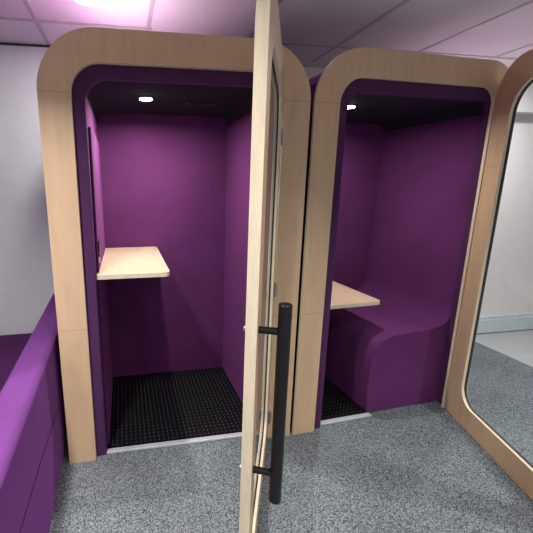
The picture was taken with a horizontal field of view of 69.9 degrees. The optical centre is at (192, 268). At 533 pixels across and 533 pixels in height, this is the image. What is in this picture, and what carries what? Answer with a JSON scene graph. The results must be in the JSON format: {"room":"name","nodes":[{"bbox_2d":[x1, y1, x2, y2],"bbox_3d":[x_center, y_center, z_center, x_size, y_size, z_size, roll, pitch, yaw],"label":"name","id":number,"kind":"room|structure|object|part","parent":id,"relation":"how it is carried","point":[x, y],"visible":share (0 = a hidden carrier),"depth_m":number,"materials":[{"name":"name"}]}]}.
{"room":"office","nodes":[
{"label":"office","id":0,"kind":"room"},
{"bbox_2d":[0,42,54,334],"bbox_3d":[-1.559,-0.262,2.699,4.020,2.490,0.100,-2,13,-10],"label":"wall","id":1,"kind":"structure","parent":0,"point":[26,272],"depth_m":2.66,"materials":[{"name":"white paint"}]},
{"bbox_2d":[0,43,49,47],"bbox_3d":[-1.502,-1.457,2.380,3.920,0.010,0.010,-2,13,-10],"label":"trim","id":2,"kind":"structure","parent":1,"relation":"attached to","point":[14,44],"depth_m":2.45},
{"bbox_2d":[0,0,532,68],"bbox_3d":[1.384,-1.019,0.213,9.000,0.080,6.000,-2,13,-10],"label":"ceiling","id":3,"kind":"structure","parent":0,"point":[417,25],"depth_m":2.12,"materials":[{"name":"tile"}]},
{"bbox_2d":[73,0,112,7],"bbox_3d":[-0.499,-1.339,1.829,0.216,0.012,0.216,-2,13,-10],"label":"recessed light","id":4,"kind":"object","parent":3,"relation":"in","point":[88,3],"visible":1,"depth_m":1.89,"materials":[{"name":"white plastic"}]},
{"bbox_2d":[77,0,108,5],"bbox_3d":[-0.499,-1.340,1.829,0.176,0.007,0.176,-2,13,-10],"label":"diffuser","id":5,"kind":"object","parent":4,"relation":"attached to","point":[81,2],"depth_m":1.88,"materials":[{"name":"white plastic"}]},
{"bbox_2d":[0,0,532,61],"bbox_3d":[1.402,-0.958,0.126,8.800,0.008,5.600,-2,13,-10],"label":"grid","id":6,"kind":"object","parent":3,"relation":"attached to","point":[152,2],"depth_m":2.19,"materials":[{"name":"paint"}]},
{"bbox_2d":[49,342,532,532],"bbox_3d":[0.174,1.477,0.523,6.320,0.060,5.740,-2,13,-10],"label":"floor","id":7,"kind":"structure","parent":0,"point":[414,468],"depth_m":1.97,"materials":[{"name":"grey carpet"}]},
{"bbox_2d":[0,293,66,532],"bbox_3d":[-1.110,0.830,1.564,0.952,0.745,2.550,-3,13,-12],"label":"sofa","id":8,"kind":"object","parent":7,"relation":"on","point":[33,430],"visible":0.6,"depth_m":1.52,"materials":[{"name":"fabric"}]},
{"bbox_3d":[-1.193,0.935,1.607,0.798,0.360,2.480,-3,13,-12],"label":"seat","id":9,"kind":"part","parent":8,"relation":"part of","materials":[{"name":"fabric"}]},
{"bbox_2d":[36,0,310,532],"bbox_3d":[-0.047,-0.007,1.951,1.311,2.200,1.919,-2,13,-10],"label":"booth","id":10,"kind":"object","parent":7,"relation":"on","point":[175,164],"visible":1,"depth_m":2.07,"materials":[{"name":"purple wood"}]},
{"bbox_3d":[-0.591,0.030,2.369,0.020,1.936,0.837,-2,13,-10],"label":"wall panel","id":11,"kind":"part","parent":10,"relation":"part of","materials":[{"name":"fabric"}]},
{"bbox_2d":[98,239,100,262],"bbox_3d":[-0.500,-0.092,1.988,0.007,0.120,0.060,-2,13,-10],"label":"power socket","id":12,"kind":"object","parent":10,"relation":"attached to","point":[99,254],"depth_m":1.96,"materials":[{"name":"black plastic"}]},
{"bbox_2d":[96,247,169,279],"bbox_3d":[-0.388,-0.052,2.373,0.388,0.026,0.849,-2,13,-10],"label":"shelf","id":13,"kind":"object","parent":10,"relation":"attached to","point":[117,262],"depth_m":2.18,"materials":[{"name":"brown wood"}]},
{"bbox_2d":[138,96,153,100],"bbox_3d":[-0.265,-0.972,2.103,0.089,0.026,0.089,9,15,34],"label":"recessed light","id":14,"kind":"object","parent":10,"relation":"attached to","point":[143,98],"depth_m":2.08,"materials":[{"name":"white plastic"}]},
{"bbox_3d":[-0.204,-0.142,2.850,0.964,2.056,0.020,-2,13,-10],"label":"wall panel","id":15,"kind":"part","parent":10,"relation":"part of","materials":[{"name":"fabric"}]},
{"bbox_3d":[-0.129,-0.982,2.225,0.964,0.100,0.836,-2,13,-10],"label":"ceiling panel","id":16,"kind":"part","parent":10,"relation":"part of","materials":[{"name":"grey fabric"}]},
{"bbox_2d":[185,101,216,104],"bbox_3d":[0.049,-0.995,2.230,0.180,0.018,0.090,-2,13,-10],"label":"air vent","id":17,"kind":"object","parent":10,"relation":"attached to","point":[186,102],"depth_m":2.19,"materials":[{"name":"black plastic"}]},
{"bbox_2d":[187,102,214,106],"bbox_3d":[0.049,-0.984,2.232,0.160,0.005,0.076,-2,13,-10],"label":"grille","id":18,"kind":"object","parent":10,"relation":"attached to","point":[204,104],"depth_m":2.21,"materials":[{"name":"black plastic"}]},
{"bbox_3d":[0.338,-0.009,2.534,0.020,1.936,0.837,-2,13,-10],"label":"wall panel","id":19,"kind":"part","parent":10,"relation":"part of","materials":[{"name":"fabric"}]},
{"bbox_3d":[0.301,0.151,1.559,0.033,2.040,1.050,3,13,15],"label":"door frame","id":20,"kind":"part","parent":10,"relation":"part of","materials":[{"name":"brown wood"}]},
{"bbox_3d":[0.297,0.149,1.560,0.008,1.783,0.788,3,13,15],"label":"glass pane","id":21,"kind":"part","parent":10,"relation":"part of","materials":[{"name":"clear glass"}]},
{"bbox_3d":[0.265,0.426,1.128,0.039,0.665,0.039,3,13,15],"label":"pull handle","id":22,"kind":"part","parent":10,"relation":"part of","materials":[{"name":"black metal"}]},
{"bbox_2d":[290,47,532,500],"bbox_3d":[1.251,-0.074,2.234,1.302,2.200,1.993,-3,13,-14],"label":"booth","id":23,"kind":"object","parent":7,"relation":"on","point":[408,152],"visible":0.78,"depth_m":2.47,"materials":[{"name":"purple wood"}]},
{"bbox_2d":[330,281,379,308],"bbox_3d":[0.932,0.167,2.803,0.522,0.026,0.755,-3,13,-14],"label":"shelf","id":24,"kind":"object","parent":23,"relation":"attached to","point":[342,296],"depth_m":2.56,"materials":[{"name":"brown wood"}]},
{"bbox_3d":[1.082,-0.218,3.171,1.073,2.056,0.020,-3,13,-14],"label":"wall panel","id":25,"kind":"part","parent":23,"relation":"part of","materials":[{"name":"fabric"}]},
{"bbox_2d":[369,109,400,112],"bbox_3d":[1.287,-1.055,2.482,0.180,0.018,0.090,-3,13,-14],"label":"air vent","id":26,"kind":"object","parent":23,"relation":"attached to","point":[373,110],"depth_m":2.45,"materials":[{"name":"black plastic"}]},
{"bbox_2d":[371,110,398,113],"bbox_3d":[1.287,-1.044,2.485,0.160,0.005,0.076,-3,13,-14],"label":"grille","id":27,"kind":"object","parent":23,"relation":"attached to","point":[372,111],"depth_m":2.47,"materials":[{"name":"black plastic"}]},
{"bbox_3d":[1.378,0.192,2.862,0.652,1.393,0.880,-3,13,-14],"label":"bench seat","id":28,"kind":"part","parent":23,"relation":"part of","materials":[{"name":"fabric"}]},
{"bbox_3d":[1.191,-1.055,2.530,1.073,0.100,0.883,-3,13,-14],"label":"ceiling panel","id":29,"kind":"part","parent":23,"relation":"part of","materials":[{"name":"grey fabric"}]},
{"bbox_3d":[1.704,-0.091,2.881,0.020,1.936,0.884,-3,13,-14],"label":"wall panel","id":30,"kind":"part","parent":23,"relation":"part of","materials":[{"name":"fabric"}]},
{"bbox_3d":[1.712,0.018,1.838,0.033,2.186,1.030,1,13,6],"label":"door frame","id":31,"kind":"part","parent":23,"relation":"part of","materials":[{"name":"brown wood"}]},
{"bbox_2d":[304,67,532,333],"bbox_3d":[2.847,-0.482,3.624,4.970,2.490,0.100,-2,13,-10],"label":"wall","id":32,"kind":"structure","parent":0,"point":[509,281],"depth_m":3.67,"materials":[{"name":"white paint"}]},
{"bbox_2d":[477,313,532,333],"bbox_3d":[3.583,0.557,3.935,3.300,0.178,0.022,-2,13,-10],"label":"baseboard","id":33,"kind":"structure","parent":32,"relation":"attached to","point":[510,322],"depth_m":3.87,"materials":[{"name":"white paint"}]},
{"bbox_2d":[516,83,532,115],"bbox_3d":[3.589,-1.554,3.394,3.300,0.300,0.140,-2,13,-10],"label":"wall","id":34,"kind":"structure","parent":32,"relation":"attached to","point":[525,107],"depth_m":3.22,"materials":[{"name":"grey paint"}]},
{"bbox_2d":[475,329,532,366],"bbox_3d":[4.502,1.293,1.294,2.480,0.060,5.740,-2,13,-10],"label":"floor","id":35,"kind":"structure","parent":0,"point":[518,344],"depth_m":3.62,"materials":[{"name":"plastic"}]}
]}

